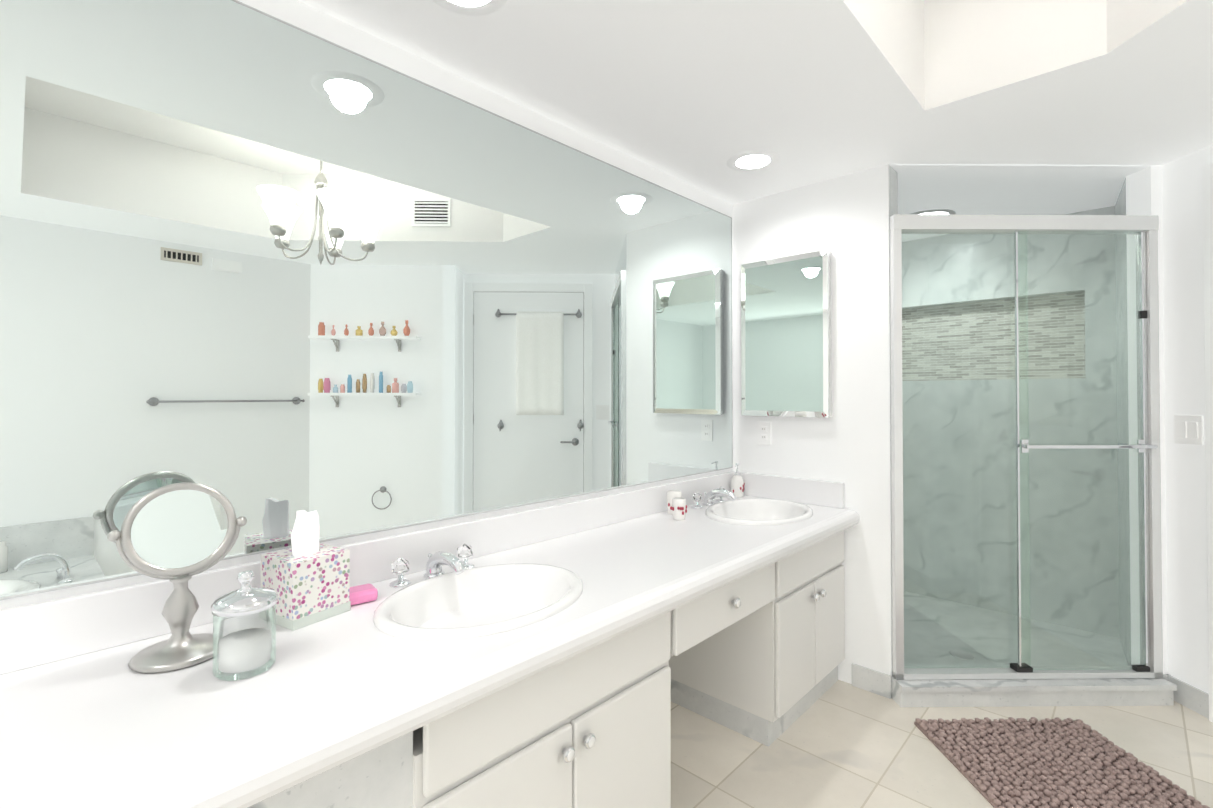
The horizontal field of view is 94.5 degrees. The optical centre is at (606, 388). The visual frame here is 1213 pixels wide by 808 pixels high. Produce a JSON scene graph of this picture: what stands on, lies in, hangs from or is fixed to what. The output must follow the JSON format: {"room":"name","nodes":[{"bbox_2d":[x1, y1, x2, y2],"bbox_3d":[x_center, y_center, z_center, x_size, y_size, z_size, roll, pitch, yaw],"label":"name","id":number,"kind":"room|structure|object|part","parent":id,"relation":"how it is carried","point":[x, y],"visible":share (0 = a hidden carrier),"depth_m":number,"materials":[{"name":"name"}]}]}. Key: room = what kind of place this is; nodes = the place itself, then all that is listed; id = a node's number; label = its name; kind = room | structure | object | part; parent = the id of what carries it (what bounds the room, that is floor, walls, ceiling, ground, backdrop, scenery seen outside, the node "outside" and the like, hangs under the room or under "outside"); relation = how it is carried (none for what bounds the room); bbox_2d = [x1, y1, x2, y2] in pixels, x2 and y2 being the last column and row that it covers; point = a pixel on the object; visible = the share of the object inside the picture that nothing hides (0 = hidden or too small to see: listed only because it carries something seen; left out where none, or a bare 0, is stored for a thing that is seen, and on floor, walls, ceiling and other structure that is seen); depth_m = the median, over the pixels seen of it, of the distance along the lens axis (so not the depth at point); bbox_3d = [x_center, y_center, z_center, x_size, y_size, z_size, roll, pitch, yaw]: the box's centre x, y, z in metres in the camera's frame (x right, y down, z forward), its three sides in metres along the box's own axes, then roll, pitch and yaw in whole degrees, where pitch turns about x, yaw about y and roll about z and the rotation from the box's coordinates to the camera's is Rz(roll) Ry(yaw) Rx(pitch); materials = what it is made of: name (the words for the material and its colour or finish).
{"room":"bathroom","nodes":[
{"label":"bathroom","id":0,"kind":"room"},
{"bbox_2d":[0,0,732,609],"bbox_3d":[-0.372,0.180,2.016,0.100,2.400,6.400,-1,-1,43],"label":"wall","id":1,"kind":"structure","parent":0,"point":[320,24],"depth_m":1.78,"materials":[{"name":"white paint"}]},
{"bbox_2d":[0,0,732,600],"bbox_3d":[-0.868,-0.268,1.412,0.008,1.362,4.513,-1,-1,43],"label":"mirror","id":2,"kind":"object","parent":1,"relation":"attached to","point":[268,276],"visible":0.95,"depth_m":1.48,"materials":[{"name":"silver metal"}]},
{"bbox_2d":[0,471,735,674],"bbox_3d":[-0.874,0.492,1.387,0.020,0.120,4.592,-1,-1,43],"label":"backsplash","id":3,"kind":"structure","parent":1,"relation":"attached to","point":[31,635],"depth_m":1.35,"materials":[{"name":"white stone"}]},
{"bbox_2d":[298,0,1212,204],"bbox_3d":[0.886,-1.259,0.846,3.860,0.450,6.600,-1,-1,43],"label":"ceiling","id":4,"kind":"structure","parent":0,"point":[697,94],"depth_m":1.90,"materials":[{"name":"white paint"}]},
{"bbox_2d":[432,0,506,14],"bbox_3d":[-0.362,-1.024,1.429,0.230,0.006,0.230,-1,-1,43],"label":"recessed light","id":5,"kind":"object","parent":4,"relation":"in","point":[490,6],"visible":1,"depth_m":1.51,"materials":[{"name":"white paint"}]},
{"bbox_2d":[448,0,489,6],"bbox_3d":[-0.362,-1.024,1.429,0.156,0.001,0.156,-1,-1,43],"label":"disc","id":6,"kind":"object","parent":5,"relation":"attached to","point":[471,3],"visible":1,"depth_m":1.49,"materials":[{"name":"white"}]},
{"bbox_2d":[727,150,779,171],"bbox_3d":[0.654,-1.012,2.506,0.230,0.006,0.230,-1,-1,43],"label":"recessed light","id":7,"kind":"object","parent":4,"relation":"in","point":[774,157],"visible":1,"depth_m":2.47,"materials":[{"name":"white paint"}]},
{"bbox_2d":[736,155,769,168],"bbox_3d":[0.654,-1.012,2.506,0.156,0.001,0.156,-1,-1,43],"label":"disc","id":8,"kind":"object","parent":7,"relation":"attached to","point":[751,161],"visible":1,"depth_m":2.50,"materials":[{"name":"white"}]},
{"bbox_2d":[733,164,891,683],"bbox_3d":[1.026,0.190,2.842,0.800,2.400,0.120,-1,-1,43],"label":"wall","id":9,"kind":"structure","parent":0,"point":[844,220],"depth_m":2.64,"materials":[{"name":"white paint"}]},
{"bbox_2d":[758,422,770,444],"bbox_3d":[0.826,0.236,2.939,0.075,0.120,0.010,-1,-1,43],"label":"outlet plate","id":10,"kind":"object","parent":9,"relation":"attached to","point":[764,433],"visible":1,"depth_m":2.93,"materials":[{"name":"white plastic"}]},
{"bbox_2d":[761,426,766,431],"bbox_3d":[0.824,0.215,2.938,0.034,0.030,0.003,-1,-1,43],"label":"socket","id":11,"kind":"object","parent":10,"relation":"attached to","point":[763,428],"depth_m":2.94,"materials":[{"name":"white plastic"}]},
{"bbox_2d":[761,434,766,439],"bbox_3d":[0.824,0.257,2.937,0.034,0.030,0.003,-1,-1,43],"label":"socket","id":12,"kind":"object","parent":10,"relation":"attached to","point":[763,436],"depth_m":2.94,"materials":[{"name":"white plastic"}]},
{"bbox_2d":[741,249,831,417],"bbox_3d":[0.901,-0.260,2.846,0.470,0.805,0.044,-1,-1,43],"label":"medicine cabinet mirror","id":13,"kind":"object","parent":9,"relation":"attached to","point":[786,355],"visible":0.92,"depth_m":2.81,"materials":[{"name":"white mirror glass"}]},
{"bbox_2d":[739,472,843,506],"bbox_3d":[0.911,0.510,2.845,0.575,0.120,0.020,-1,-1,43],"label":"backsplash","id":14,"kind":"structure","parent":9,"relation":"attached to","point":[816,491],"depth_m":2.80,"materials":[{"name":"white stone"}]},
{"bbox_2d":[851,663,891,698],"bbox_3d":[1.210,1.336,2.564,0.170,0.100,0.012,-1,-1,43],"label":"baseboard","id":15,"kind":"structure","parent":9,"relation":"attached to","point":[872,680],"depth_m":2.56,"materials":[{"name":"wood"}]},
{"bbox_2d":[671,591,1212,807],"bbox_3d":[0.886,1.376,0.815,3.860,0.080,6.600,-1,-1,43],"label":"floor","id":16,"kind":"structure","parent":0,"point":[840,744],"depth_m":2.19,"materials":[{"name":"tile"}]},
{"bbox_2d":[280,535,844,807],"bbox_3d":[-0.653,0.999,1.172,0.628,0.742,4.592,-1,-1,43],"label":"bathroom vanity","id":17,"kind":"object","parent":16,"relation":"on","point":[750,660],"depth_m":1.54,"materials":[{"name":"white paint"}]},
{"bbox_2d":[0,507,859,807],"bbox_3d":[-0.640,0.589,1.164,0.664,0.078,4.592,-1,-1,43],"label":"countertop","id":18,"kind":"structure","parent":17,"relation":"on","point":[337,697],"depth_m":1.03,"materials":[{"name":"white stone"}]},
{"bbox_2d":[107,482,246,672],"bbox_3d":[-0.878,0.374,1.157,0.163,0.350,0.227,-1,-1,43],"label":"makeup mirror","id":19,"kind":"object","parent":18,"relation":"on","point":[179,535],"visible":1,"depth_m":1.14,"materials":[{"name":"silver metal"}]},
{"bbox_3d":[-0.878,0.289,1.159,0.073,0.166,0.173,-1,-1,43],"label":"glass","id":20,"kind":"part","parent":19,"relation":"part of","materials":[{"name":"white mirror"}]},
{"bbox_2d":[211,570,278,680],"bbox_3d":[-0.707,0.453,1.098,0.112,0.191,0.112,-1,-1,43],"label":"jar","id":21,"kind":"object","parent":18,"relation":"on","point":[246,653],"visible":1,"depth_m":1.07,"materials":[{"name":"clear glass"}]},
{"bbox_3d":[-0.707,0.487,1.097,0.104,0.122,0.104,-1,-1,43],"label":"glass","id":22,"kind":"part","parent":21,"relation":"part of","materials":[{"name":"clear glass"}]},
{"bbox_3d":[-0.707,0.394,1.099,0.112,0.073,0.112,-1,-1,43],"label":"lid","id":23,"kind":"part","parent":21,"relation":"part of","materials":[{"name":"clear glass"}]},
{"bbox_2d":[259,510,350,630],"bbox_3d":[-0.736,0.424,1.373,0.144,0.255,0.144,0,-1,31],"label":"tissue box","id":24,"kind":"object","parent":18,"relation":"on","point":[306,577],"visible":0.94,"depth_m":1.34,"materials":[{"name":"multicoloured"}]},
{"bbox_2d":[349,583,377,605],"bbox_3d":[-0.653,0.537,1.452,0.104,0.032,0.068,1,-1,-39],"label":"soap box","id":25,"kind":"object","parent":18,"relation":"on","point":[363,593],"visible":0.56,"depth_m":1.44,"materials":[{"name":"pink plastic"}]},
{"bbox_2d":[384,543,479,582],"bbox_3d":[-0.466,0.513,1.620,0.181,0.084,0.266,-1,-1,43],"label":"faucet","id":26,"kind":"object","parent":18,"relation":"on","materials":[{"name":"silver metal"}]},
{"bbox_2d":[348,551,623,662],"bbox_3d":[-0.317,0.622,1.478,0.439,0.175,0.570,-1,-1,43],"label":"sink","id":27,"kind":"object","parent":18,"relation":"in","point":[433,617],"depth_m":1.55,"materials":[{"name":"white ceramic"}]},
{"bbox_2d":[667,490,681,514],"bbox_3d":[0.306,0.515,2.531,0.073,0.100,0.073,-1,-1,43],"label":"toothbrush cup","id":28,"kind":"object","parent":18,"relation":"on","point":[671,494],"visible":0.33,"depth_m":2.51,"materials":[{"name":"white ceramic"}]},
{"bbox_2d":[672,498,686,519],"bbox_3d":[0.313,0.520,2.415,0.064,0.088,0.064,-1,-1,43],"label":"tumbler","id":29,"kind":"object","parent":18,"relation":"on","point":[679,507],"visible":1,"depth_m":2.40,"materials":[{"name":"white ceramic"}]},
{"bbox_2d":[688,487,739,506],"bbox_3d":[0.547,0.526,2.699,0.181,0.084,0.266,-1,-1,43],"label":"faucet","id":30,"kind":"object","parent":18,"relation":"on","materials":[{"name":"silver metal"}]},
{"bbox_2d":[731,463,744,497],"bbox_3d":[0.691,0.482,2.953,0.072,0.176,0.073,-1,-1,43],"label":"soap dispenser","id":31,"kind":"object","parent":18,"relation":"on","point":[737,485],"visible":0.96,"depth_m":2.93,"materials":[{"name":"white ceramic"}]},
{"bbox_2d":[685,495,831,530],"bbox_3d":[0.695,0.635,2.557,0.440,0.175,0.570,-1,-1,43],"label":"sink","id":32,"kind":"object","parent":18,"relation":"in","point":[768,512],"depth_m":2.69,"materials":[{"name":"white ceramic"}]},
{"bbox_3d":[-0.221,1.036,1.227,0.018,0.440,0.390,-1,-1,43],"label":"door","id":33,"kind":"part","parent":17,"relation":"part of","materials":[{"name":"white paint"}]},
{"bbox_3d":[-0.085,0.718,1.375,0.018,0.158,0.786,-1,-1,43],"label":"drawer","id":34,"kind":"part","parent":17,"relation":"part of","materials":[{"name":"white paint"}]},
{"bbox_3d":[-0.092,0.867,1.331,0.028,0.036,0.036,-1,-1,43],"label":"knob","id":35,"kind":"part","parent":17,"relation":"part of","materials":[{"name":"silver metal"}]},
{"bbox_3d":[-0.044,0.867,1.382,0.028,0.036,0.036,-1,-1,43],"label":"knob","id":36,"kind":"part","parent":17,"relation":"part of","materials":[{"name":"silver metal"}]},
{"bbox_3d":[0.051,1.039,1.515,0.018,0.440,0.390,-1,-1,43],"label":"door","id":37,"kind":"part","parent":17,"relation":"part of","materials":[{"name":"white paint"}]},
{"bbox_3d":[0.419,0.725,1.909,0.018,0.158,0.636,-1,-1,43],"label":"drawer","id":38,"kind":"part","parent":17,"relation":"part of","materials":[{"name":"white paint"}]},
{"bbox_3d":[0.436,0.723,1.893,0.028,0.036,0.036,-1,-1,43],"label":"knob","id":39,"kind":"part","parent":17,"relation":"part of","materials":[{"name":"silver metal"}]},
{"bbox_3d":[0.768,1.048,2.275,0.018,0.440,0.333,-1,-1,43],"label":"door","id":40,"kind":"part","parent":17,"relation":"part of","materials":[{"name":"white paint"}]},
{"bbox_3d":[0.885,0.730,2.402,0.018,0.158,0.672,-1,-1,43],"label":"drawer","id":41,"kind":"part","parent":17,"relation":"part of","materials":[{"name":"white paint"}]},
{"bbox_3d":[0.877,0.879,2.359,0.028,0.036,0.036,-1,-1,43],"label":"knob","id":42,"kind":"part","parent":17,"relation":"part of","materials":[{"name":"silver metal"}]},
{"bbox_3d":[0.925,0.879,2.410,0.028,0.036,0.036,-1,-1,43],"label":"knob","id":43,"kind":"part","parent":17,"relation":"part of","materials":[{"name":"silver metal"}]},
{"bbox_3d":[1.001,1.051,2.522,0.018,0.440,0.333,-1,-1,43],"label":"door","id":44,"kind":"part","parent":17,"relation":"part of","materials":[{"name":"white paint"}]},
{"bbox_2d":[949,650,974,659],"bbox_3d":[1.810,1.358,2.858,0.110,0.004,0.110,-1,-1,43],"label":"floor drain","id":45,"kind":"object","parent":16,"relation":"on","point":[952,652],"depth_m":2.86,"materials":[{"name":"grey metal"}]},
{"bbox_2d":[914,717,1209,807],"bbox_3d":[1.613,1.365,1.805,0.685,0.023,1.030,0,-1,-1],"label":"bath mat","id":46,"kind":"object","parent":16,"relation":"on","point":[1032,762],"visible":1,"depth_m":2.02,"materials":[{"name":"brown fabric"}]},
{"bbox_2d":[889,164,1130,676],"bbox_3d":[1.825,0.192,3.058,1.660,2.400,1.528,-1,-1,43],"label":"wall","id":47,"kind":"structure","parent":0,"point":[1119,208],"depth_m":3.34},
{"bbox_2d":[902,292,1085,380],"bbox_3d":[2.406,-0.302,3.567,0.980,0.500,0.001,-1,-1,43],"label":"wall niche","id":48,"kind":"object","parent":47,"relation":"attached to","point":[991,331],"depth_m":3.53,"materials":[{"name":"tile"}]},
{"bbox_2d":[891,665,1176,706],"bbox_3d":[1.875,1.338,2.518,1.200,0.095,0.180,0,-1,-1],"label":"sill","id":49,"kind":"structure","parent":47,"relation":"attached to","point":[1037,692],"depth_m":2.44,"materials":[{"name":"stone"}]},
{"bbox_2d":[889,214,1162,679],"bbox_3d":[1.876,0.257,2.515,1.194,2.063,0.102,0,-1,-1],"label":"shower door","id":50,"kind":"structure","parent":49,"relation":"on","point":[1144,229],"depth_m":2.52,"materials":[{"name":"clear glass"}]},
{"bbox_3d":[1.614,0.269,2.539,0.433,1.977,0.418,-1,-1,43],"label":"glass","id":51,"kind":"part","parent":50,"relation":"part of","materials":[{"name":"clear glass"}]},
{"bbox_3d":[2.136,0.269,2.521,0.430,1.977,0.416,-1,-1,43],"label":"glass","id":52,"kind":"part","parent":50,"relation":"part of","materials":[{"name":"clear glass"}]},
{"bbox_3d":[2.137,0.258,2.487,0.444,0.060,0.428,-1,-1,43],"label":"handle","id":53,"kind":"part","parent":50,"relation":"part of","materials":[{"name":"silver metal"}]},
{"bbox_2d":[890,165,1149,241],"bbox_3d":[1.794,-1.004,3.040,1.660,0.001,1.438,-1,-1,43],"label":"ceiling","id":54,"kind":"structure","parent":0,"point":[1001,190],"depth_m":2.83,"materials":[{"name":"white paint"}]},
{"bbox_2d":[910,209,955,214],"bbox_3d":[1.869,-0.986,3.284,0.300,0.030,0.300,-1,-1,43],"label":"recessed light","id":55,"kind":"object","parent":54,"relation":"attached to","point":[950,212],"depth_m":3.17,"materials":[{"name":"grey metal"}]},
{"bbox_3d":[1.869,-0.986,3.284,0.230,0.030,0.230,-1,-1,43],"label":"recessed ceiling light in the shower","id":56,"kind":"part","parent":55,"relation":"part of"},
{"bbox_2d":[1126,165,1167,673],"bbox_3d":[2.570,0.187,2.599,0.192,2.400,0.120,0,-1,-1],"label":"wall","id":57,"kind":"structure","parent":0,"point":[1143,191],"depth_m":2.61,"materials":[{"name":"white paint"}]},
{"bbox_2d":[1162,145,1212,692],"bbox_3d":[2.596,0.178,1.891,0.100,2.400,1.300,0,-1,-2],"label":"wall","id":58,"kind":"structure","parent":0,"point":[1185,464],"depth_m":2.45,"materials":[{"name":"white paint"}]},
{"bbox_2d":[1167,674,1208,718],"bbox_3d":[2.540,1.328,1.876,0.012,0.100,1.300,0,-1,-2],"label":"baseboard","id":59,"kind":"structure","parent":58,"relation":"attached to","point":[1191,697],"depth_m":2.42,"materials":[{"name":"wood"}]},
{"bbox_2d":[1174,415,1202,444],"bbox_3d":[2.524,0.180,2.436,0.011,0.125,0.115,0,-1,-2],"label":"switch plate","id":60,"kind":"object","parent":58,"relation":"attached to","point":[1188,429],"visible":1,"depth_m":2.43,"materials":[{"name":"white plastic"}]},
{"bbox_2d":[1202,163,1212,721],"bbox_3d":[2.534,0.218,1.799,0.028,2.318,1.100,0,-1,-2],"label":"door frame","id":61,"kind":"structure","parent":58,"relation":"attached to","point":[1207,185],"depth_m":2.33,"materials":[{"name":"white paint"}]}
]}

